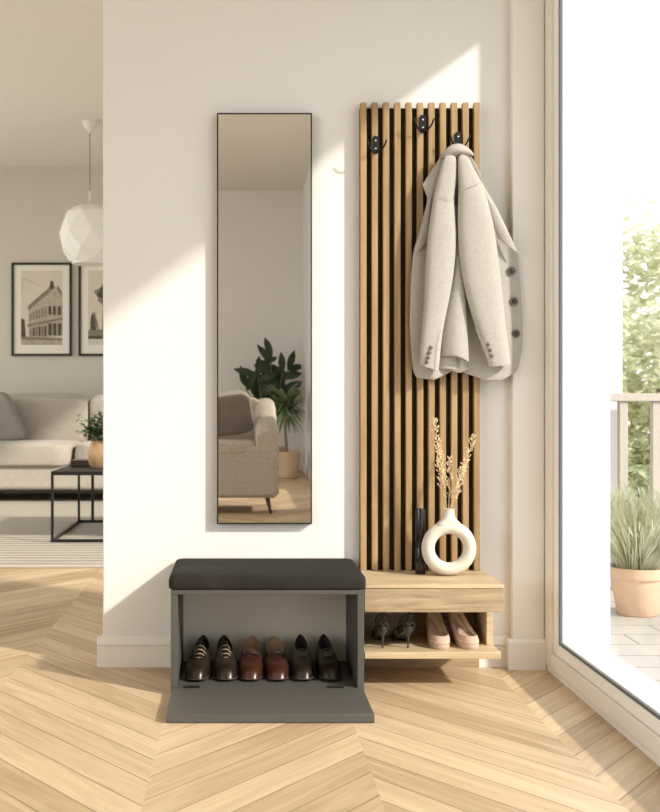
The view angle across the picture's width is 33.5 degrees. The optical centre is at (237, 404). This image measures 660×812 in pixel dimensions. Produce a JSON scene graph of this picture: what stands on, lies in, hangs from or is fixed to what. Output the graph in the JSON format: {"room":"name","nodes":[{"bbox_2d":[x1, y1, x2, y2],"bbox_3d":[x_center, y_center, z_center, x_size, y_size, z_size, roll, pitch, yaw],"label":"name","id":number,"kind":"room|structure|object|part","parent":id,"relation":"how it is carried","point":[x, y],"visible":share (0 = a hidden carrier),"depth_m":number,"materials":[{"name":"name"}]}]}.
{"room":"entrance hallway","nodes":[
{"label":"entrance hallway","id":0,"kind":"room"},
{"bbox_2d":[0,0,102,166],"bbox_3d":[-1.735,-2.220,6.765,5.730,0.100,6.750,0,0,0],"label":"ceiling","id":1,"kind":"structure","parent":0,"point":[51,51],"depth_m":7.31,"materials":[{"name":"white paint"}]},
{"bbox_2d":[59,119,102,265],"bbox_3d":[-1.133,-1.622,8.340,0.435,1.095,0.435,0,0,11],"label":"pendant lamp","id":2,"kind":"object","parent":1,"relation":"hanging from","point":[81,231],"visible":0.78,"depth_m":8.16,"materials":[{"name":"white paper"}]},
{"bbox_3d":[-1.132,-1.307,8.340,0.432,0.419,0.432,0,0,11],"label":"lamp shade","id":3,"kind":"part","parent":2,"relation":"part of","materials":[{"name":"white"}]},
{"bbox_2d":[0,167,102,400],"bbox_3d":[-1.735,-0.685,10.040,5.730,2.970,0.200,0,0,0],"label":"wall","id":4,"kind":"structure","parent":0,"point":[35,202],"depth_m":9.94,"materials":[{"name":"beige paint"}]},
{"bbox_2d":[11,263,71,355],"bbox_3d":[-1.787,-0.871,9.925,0.547,0.848,0.030,0,0,0],"label":"framed print","id":5,"kind":"object","parent":4,"relation":"attached to","point":[41,293],"visible":1,"depth_m":9.93,"materials":[{"name":"beige paper"}]},
{"bbox_2d":[0,490,102,492],"bbox_3d":[-1.785,0.755,9.932,5.430,0.090,0.016,0,0,0],"label":"baseboard","id":6,"kind":"structure","parent":4,"relation":"attached to","point":[1,491],"depth_m":9.92,"materials":[{"name":"white paint"}]},
{"bbox_2d":[79,266,102,355],"bbox_3d":[-1.176,-0.871,9.925,0.547,0.848,0.030,0,0,0],"label":"framed print","id":7,"kind":"object","parent":4,"relation":"attached to","point":[90,277],"visible":0.3,"depth_m":9.93,"materials":[{"name":"beige paper"}]},
{"bbox_2d":[103,0,509,635],"bbox_3d":[0.258,-0.915,3.390,1.344,3.430,0.100,0,0,0],"label":"wall","id":8,"kind":"structure","parent":0,"point":[170,66],"depth_m":3.34,"materials":[{"name":"white paint"}]},
{"bbox_2d":[217,113,311,523],"bbox_3d":[0.081,-0.263,3.327,0.289,1.250,0.026,0,0,0],"label":"wall mirror","id":9,"kind":"object","parent":8,"relation":"attached to","point":[264,160],"visible":1,"depth_m":3.32,"materials":[{"name":"black mirror"}]},
{"bbox_2d":[97,634,509,666],"bbox_3d":[0.201,0.754,3.382,1.262,0.092,0.116,0,0,0],"label":"baseboard","id":10,"kind":"structure","parent":8,"relation":"attached to","point":[112,651],"depth_m":3.32,"materials":[{"name":"white paint"}]},
{"bbox_2d":[505,637,545,669],"bbox_3d":[0.873,0.754,3.314,0.114,0.092,0.051,0,0,0],"label":"trim","id":11,"kind":"structure","parent":8,"relation":"attached to","point":[521,654],"depth_m":3.29,"materials":[{"name":"white paint"}]},
{"bbox_2d":[510,0,543,638],"bbox_3d":[0.881,-0.915,3.322,0.098,3.430,0.035,0,0,0],"label":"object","id":12,"kind":"structure","parent":8,"relation":"attached to","point":[526,16],"depth_m":3.31,"materials":[{"name":"white paint"}]},
{"bbox_2d":[0,493,659,811],"bbox_3d":[-1.685,0.860,1.670,5.630,0.120,16.780,0,0,0],"label":"floor","id":13,"kind":"structure","parent":0,"point":[77,735],"depth_m":2.58,"materials":[{"name":"brown wood"}]},
{"bbox_2d":[0,499,102,567],"bbox_3d":[-1.975,0.793,7.215,4.450,0.014,3.750,0,0,0],"label":"rug","id":14,"kind":"object","parent":13,"relation":"on","point":[25,524],"visible":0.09,"depth_m":6.67,"materials":[{"name":"fabric"}]},
{"bbox_2d":[0,393,102,489],"bbox_3d":[-1.700,0.342,9.289,3.200,0.888,1.102,0,0,0],"label":"sofa","id":15,"kind":"object","parent":14,"relation":"on","point":[50,441],"visible":0.41,"depth_m":8.81,"materials":[{"name":"beige fabric"}]},
{"bbox_2d":[0,392,25,439],"bbox_3d":[-2.094,0.093,9.199,0.580,0.413,0.238,0,0,0],"label":"throw pillow","id":16,"kind":"object","parent":15,"relation":"on","point":[12,427],"visible":1,"depth_m":9.15,"materials":[{"name":"beige fabric"}]},
{"bbox_2d":[0,440,81,465],"bbox_3d":[-1.843,0.399,9.190,1.013,0.202,0.912,0,0,0],"label":"seat cushion","id":17,"kind":"object","parent":15,"relation":"on","point":[12,452],"depth_m":8.75,"materials":[{"name":"beige fabric"}]},
{"bbox_2d":[8,393,89,441],"bbox_3d":[-1.791,0.125,9.496,1.009,0.459,0.309,0,0,0],"label":"cushion","id":18,"kind":"object","parent":15,"relation":"on","point":[44,416],"depth_m":9.37,"materials":[{"name":"beige fabric"}]},
{"bbox_2d":[75,440,90,458],"bbox_3d":[-0.720,0.400,9.190,1.237,0.202,0.913,0,0,0],"label":"seat cushion","id":19,"kind":"object","parent":15,"relation":"on","point":[81,446],"depth_m":8.78,"materials":[{"name":"beige fabric"}]},
{"bbox_2d":[90,394,102,439],"bbox_3d":[-0.741,0.125,9.498,1.089,0.458,0.312,0,0,0],"label":"cushion","id":20,"kind":"object","parent":15,"relation":"on","point":[96,404],"depth_m":9.37,"materials":[{"name":"beige fabric"}]},
{"bbox_2d":[51,465,102,541],"bbox_3d":[-0.560,0.583,6.760,1.020,0.406,1.060,0,0,0],"label":"coffee table","id":21,"kind":"object","parent":14,"relation":"on","point":[67,470],"visible":0.35,"depth_m":6.32,"materials":[{"name":"black metal"}]},
{"bbox_3d":[-1.062,0.594,6.237,0.015,0.384,0.015,0,0,0],"label":"leg","id":22,"kind":"part","parent":21,"relation":"part of","materials":[{"name":"black metal"}]},
{"bbox_3d":[-0.560,0.777,6.760,1.020,0.018,1.060,0,0,0],"label":"rail","id":23,"kind":"part","parent":21,"relation":"part of","materials":[{"name":"black metal"}]},
{"bbox_3d":[-1.062,0.594,7.282,0.015,0.384,0.015,0,0,0],"label":"leg","id":24,"kind":"part","parent":21,"relation":"part of","materials":[{"name":"black metal"}]},
{"bbox_2d":[70,459,90,466],"bbox_3d":[-0.945,0.360,6.810,0.170,0.038,0.220,0,0,0],"label":"book","id":25,"kind":"object","parent":21,"relation":"on","point":[75,462],"visible":0.57,"depth_m":6.70,"materials":[{"name":"black paper"}]},
{"bbox_2d":[75,411,102,467],"bbox_3d":[-0.845,0.206,6.589,0.247,0.346,0.302,0,0,19],"label":"potted plant","id":26,"kind":"object","parent":21,"relation":"on","point":[95,451],"visible":0.81,"depth_m":6.55,"materials":[{"name":"green plant"}]},
{"bbox_2d":[166,558,373,722],"bbox_3d":[0.081,0.632,3.038,0.545,0.336,0.600,0,0,0],"label":"bench","id":27,"kind":"object","parent":13,"relation":"on","point":[238,599],"visible":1,"depth_m":3.06,"materials":[{"name":"grey laminate"}]},
{"bbox_3d":[-0.176,0.661,3.167,0.018,0.278,0.335,0,0,0],"label":"panel","id":28,"kind":"part","parent":27,"relation":"part of","materials":[{"name":"grey laminate"}]},
{"bbox_2d":[186,635,211,680],"bbox_3d":[-0.111,0.734,3.170,0.072,0.089,0.236,0,0,4],"label":"leather shoe","id":29,"kind":"object","parent":27,"relation":"on","point":[199,664],"visible":1,"depth_m":3.12,"materials":[{"name":"brown leather"}]},
{"bbox_2d":[213,635,237,679],"bbox_3d":[-0.037,0.734,3.172,0.072,0.089,0.236,0,0,-3],"label":"leather shoe","id":30,"kind":"object","parent":27,"relation":"on","point":[225,664],"visible":1,"depth_m":3.12,"materials":[{"name":"brown leather"}]},
{"bbox_2d":[239,636,263,679],"bbox_3d":[0.039,0.736,3.172,0.072,0.087,0.236,0,0,2],"label":"leather shoe","id":31,"kind":"object","parent":27,"relation":"on","point":[251,663],"visible":1,"depth_m":3.12,"materials":[{"name":"brown leather"}]},
{"bbox_3d":[0.081,0.659,3.325,0.495,0.275,0.017,0,0,0],"label":"panel","id":32,"kind":"part","parent":27,"relation":"part of","materials":[{"name":"grey wood"}]},
{"bbox_3d":[0.081,0.515,3.167,0.532,0.013,0.335,0,0,0],"label":"panel","id":33,"kind":"part","parent":27,"relation":"part of","materials":[{"name":"grey laminate"}]},
{"bbox_2d":[169,558,365,589],"bbox_3d":[0.081,0.486,3.166,0.545,0.044,0.344,0,0,0],"label":"seat cushion","id":34,"kind":"object","parent":27,"relation":"on","point":[187,573],"depth_m":3.01,"materials":[{"name":"grey fabric"}]},
{"bbox_3d":[0.081,0.788,3.158,0.495,0.018,0.317,0,0,0],"label":"panel","id":35,"kind":"part","parent":27,"relation":"part of","materials":[{"name":"grey laminate"}]},
{"bbox_2d":[265,636,289,679],"bbox_3d":[0.111,0.736,3.172,0.072,0.087,0.236,0,0,-2],"label":"leather shoe","id":36,"kind":"object","parent":27,"relation":"on","point":[276,662],"visible":1,"depth_m":3.12,"materials":[{"name":"brown leather"}]},
{"bbox_2d":[290,634,314,679],"bbox_3d":[0.186,0.733,3.174,0.072,0.091,0.236,0,0,1],"label":"leather shoe","id":37,"kind":"object","parent":27,"relation":"on","point":[302,666],"visible":1,"depth_m":3.12,"materials":[{"name":"brown leather"}]},
{"bbox_2d":[315,634,340,679],"bbox_3d":[0.259,0.733,3.176,0.072,0.091,0.236,0,0,-1],"label":"leather shoe","id":38,"kind":"object","parent":27,"relation":"on","point":[327,665],"visible":1,"depth_m":3.12,"materials":[{"name":"brown leather"}]},
{"bbox_3d":[0.338,0.661,3.167,0.018,0.278,0.335,0,0,0],"label":"panel","id":39,"kind":"part","parent":27,"relation":"part of","materials":[{"name":"grey laminate"}]},
{"bbox_2d":[361,569,503,667],"bbox_3d":[0.550,0.651,3.196,0.391,0.297,0.288,0,0,0],"label":"console","id":40,"kind":"object","parent":13,"relation":"on","point":[476,594],"visible":0.74,"depth_m":3.07},
{"bbox_2d":[372,612,389,647],"bbox_3d":[0.417,0.639,3.172,0.054,0.104,0.179,0,0,4],"label":"black stiletto","id":41,"kind":"object","parent":40,"relation":"on","point":[380,632],"visible":1,"depth_m":3.10,"materials":[{"name":"grey leather"}]},
{"bbox_2d":[391,612,414,647],"bbox_3d":[0.479,0.639,3.172,0.054,0.104,0.179,0,0,-4],"label":"black stiletto","id":42,"kind":"object","parent":40,"relation":"on","point":[404,632],"visible":1,"depth_m":3.10,"materials":[{"name":"grey leather"}]},
{"bbox_2d":[359,102,479,570],"bbox_3d":[0.553,-0.207,3.323,0.363,1.421,0.034,0,0,0],"label":"panel","id":43,"kind":"object","parent":40,"relation":"on","point":[398,474],"visible":0.77,"depth_m":3.31,"materials":[{"name":"brown wood"}]},
{"bbox_2d":[366,136,386,153],"bbox_3d":[0.417,-0.788,3.288,0.062,0.054,0.035,0,0,0],"label":"coat hook","id":44,"kind":"object","parent":43,"relation":"attached to","point":[375,140],"visible":1,"depth_m":3.30,"materials":[{"name":"black metal"}]},
{"bbox_2d":[414,115,434,132],"bbox_3d":[0.559,-0.852,3.288,0.062,0.054,0.035,0,0,0],"label":"coat hook","id":45,"kind":"object","parent":43,"relation":"attached to","point":[422,119],"visible":1,"depth_m":3.30,"materials":[{"name":"black metal"}]},
{"bbox_2d":[450,132,469,145],"bbox_3d":[0.667,-0.800,3.288,0.062,0.054,0.035,0,0,0],"label":"coat hook","id":46,"kind":"object","parent":43,"relation":"attached to","point":[458,137],"visible":0.67,"depth_m":3.30,"materials":[{"name":"black metal"}]},
{"bbox_2d":[410,144,522,380],"bbox_3d":[0.688,-0.427,3.256,0.341,0.708,0.072,0,0,1],"label":"blazer","id":47,"kind":"object","parent":46,"relation":"hanging from","point":[466,316],"visible":1,"depth_m":3.24,"materials":[{"name":"grey fabric"}]},
{"bbox_3d":[0.648,-0.317,3.253,0.079,0.377,0.029,0,0,-1],"label":"hem panel","id":48,"kind":"part","parent":47,"relation":"part of","materials":[{"name":"grey fabric"}]},
{"bbox_3d":[0.677,-0.348,3.274,0.161,0.505,0.024,0,0,0],"label":"panel","id":49,"kind":"part","parent":47,"relation":"part of","materials":[{"name":"grey fabric"}]},
{"bbox_2d":[415,508,425,573],"bbox_3d":[0.544,0.405,3.252,0.033,0.194,0.033,0,0,0],"label":"vase","id":50,"kind":"object","parent":40,"relation":"on","point":[420,513],"visible":0.77,"depth_m":3.24,"materials":[{"name":"black ceramic"}]},
{"bbox_3d":[0.544,0.689,3.330,0.380,0.222,0.020,0,0,0],"label":"panel","id":51,"kind":"part","parent":40,"relation":"part of","materials":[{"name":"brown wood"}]},
{"bbox_2d":[364,632,500,658],"bbox_3d":[0.545,0.702,3.186,0.382,0.019,0.268,0,0,0],"label":"shelf","id":52,"kind":"object","parent":40,"relation":"attached to","point":[419,648],"depth_m":3.07,"materials":[{"name":"brown wood"}]},
{"bbox_3d":[0.550,0.548,3.061,0.391,0.065,0.017,0,0,0],"label":"drawer","id":53,"kind":"part","parent":40,"relation":"part of","materials":[{"name":"brown wood"}]},
{"bbox_2d":[426,612,449,649],"bbox_3d":[0.578,0.637,3.179,0.060,0.110,0.204,0,0,1],"label":"pump","id":54,"kind":"object","parent":40,"relation":"on","point":[438,636],"visible":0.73,"depth_m":3.16,"materials":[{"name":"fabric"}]},
{"bbox_2d":[421,508,475,575],"bbox_3d":[0.621,0.404,3.212,0.162,0.198,0.044,0,0,0],"label":"ring vase","id":55,"kind":"object","parent":40,"relation":"on","point":[448,524],"visible":1,"depth_m":3.19,"materials":[{"name":"beige ceramic"}]},
{"bbox_2d":[431,417,445,508],"bbox_3d":[0.593,0.179,3.219,0.046,0.285,0.026,0,0,9],"label":"grass stem","id":56,"kind":"object","parent":55,"relation":"in","point":[434,420],"visible":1,"depth_m":3.22,"materials":[{"name":"beige plant"}]},
{"bbox_2d":[435,437,446,508],"bbox_3d":[0.600,0.208,3.200,0.046,0.227,0.024,0,0,-28],"label":"grass stem","id":57,"kind":"object","parent":55,"relation":"on","point":[438,451],"visible":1,"depth_m":3.20,"materials":[{"name":"beige plant"}]},
{"bbox_2d":[443,455,453,508],"bbox_3d":[0.621,0.235,3.207,0.029,0.173,0.024,0,0,28],"label":"grass stem","id":58,"kind":"object","parent":55,"relation":"on","point":[448,461],"visible":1,"depth_m":3.21,"materials":[{"name":"beige plant"}]},
{"bbox_2d":[451,466,465,508],"bbox_3d":[0.641,0.249,3.191,0.027,0.144,0.049,0,0,-39],"label":"grass stem","id":59,"kind":"object","parent":55,"relation":"in","point":[454,497],"visible":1,"depth_m":3.19,"materials":[{"name":"beige plant"}]},
{"bbox_2d":[450,434,475,508],"bbox_3d":[0.666,0.203,3.228,0.092,0.238,0.033,0,0,-24],"label":"grass stem","id":60,"kind":"object","parent":55,"relation":"on","point":[472,437],"visible":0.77,"depth_m":3.23,"materials":[{"name":"beige plant"}]},
{"bbox_2d":[447,612,478,649],"bbox_3d":[0.651,0.637,3.179,0.060,0.110,0.204,0,0,-7],"label":"pump","id":61,"kind":"object","parent":40,"relation":"on","point":[464,636],"visible":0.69,"depth_m":3.17,"materials":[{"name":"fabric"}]},
{"bbox_3d":[0.725,0.635,3.230,0.018,0.114,0.180,0,0,0],"label":"panel","id":62,"kind":"part","parent":40,"relation":"part of","materials":[{"name":"brown wood"}]},
{"bbox_2d":[544,0,609,651],"bbox_3d":[0.960,-0.915,-1.660,0.340,3.430,10.120,0,0,0],"label":"wall","id":63,"kind":"structure","parent":0,"point":[591,17],"depth_m":3.31,"materials":[{"name":"white paint"}]},
{"bbox_2d":[545,0,659,765],"bbox_3d":[0.965,-0.300,2.047,0.070,2.200,2.514,0,0,0],"label":"door","id":64,"kind":"structure","parent":63,"relation":"in","point":[630,712],"depth_m":3.20,"materials":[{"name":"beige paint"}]},
{"bbox_2d":[584,652,659,705],"bbox_3d":[1.067,0.775,2.050,0.135,0.050,2.520,0,0,0],"label":"trim","id":65,"kind":"structure","parent":63,"relation":"attached to","point":[645,685],"depth_m":3.03,"materials":[{"name":"white"}]},
{"bbox_2d":[610,588,659,683],"bbox_3d":[2.365,0.872,2.140,2.470,0.136,5.600,0,0,0],"label":"floor","id":66,"kind":"structure","parent":0,"point":[635,640],"depth_m":3.72,"materials":[{"name":"tile"}]},
{"bbox_2d":[610,0,621,587],"bbox_3d":[1.645,-0.798,4.855,0.090,3.204,0.130,0,0,0],"label":"trim","id":67,"kind":"structure","parent":66,"relation":"on","point":[615,5],"depth_m":4.79,"materials":[{"name":"white"}]},
{"bbox_2d":[610,474,659,617],"bbox_3d":[1.524,0.535,4.187,0.632,0.538,0.601,0,0,-43],"label":"potted grass","id":68,"kind":"object","parent":66,"relation":"on","point":[634,534],"depth_m":4.11,"materials":[{"name":"plant"}]},
{"bbox_2d":[610,563,659,617],"bbox_3d":[1.536,0.712,4.190,0.230,0.184,0.230,0,0,0],"label":"pot","id":69,"kind":"object","parent":68,"relation":"attached to","point":[636,588],"depth_m":4.11,"materials":[{"name":"ceramic"}]},
{"bbox_2d":[610,393,659,579],"bbox_3d":[2.525,0.377,4.695,2.050,0.854,0.060,0,0,0],"label":"balcony railing","id":70,"kind":"object","parent":66,"relation":"on","point":[622,399],"visible":0.22,"depth_m":4.68,"materials":[{"name":"beige metal"}]},
{"bbox_3d":[2.525,-0.033,4.695,2.050,0.035,0.060,0,0,0],"label":"handrail","id":71,"kind":"part","parent":70,"relation":"part of","materials":[{"name":"beige metal"}]},
{"label":"outside","id":72,"kind":"structure","parent":0,"visible":0},
{"bbox_3d":[15.000,3.950,18.340,90.000,0.100,90.000,0,0,0],"label":"ground","id":73,"kind":"structure","parent":72,"visible":0},
{"bbox_2d":[628,437,649,506],"bbox_3d":[3.252,2.068,8.543,2.541,3.671,2.703,0,0,24],"label":"tree","id":74,"kind":"object","parent":73,"relation":"on","point":[643,471],"visible":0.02,"depth_m":8.62,"materials":[{"name":"green plant"}]},
{"bbox_2d":[622,195,659,503],"bbox_3d":[4.302,0.778,11.588,4.241,6.250,4.149,0,0,-9],"label":"tree","id":75,"kind":"object","parent":73,"relation":"on","point":[637,414],"visible":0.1,"depth_m":10.90,"materials":[{"name":"green plant"}]},
{"bbox_2d":[622,274,659,486],"bbox_3d":[5.254,0.920,16.775,5.666,6.772,6.147,0,0,45],"label":"tree","id":76,"kind":"object","parent":73,"relation":"on","point":[630,300],"visible":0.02,"depth_m":15.96,"materials":[{"name":"green plant"}]}
]}

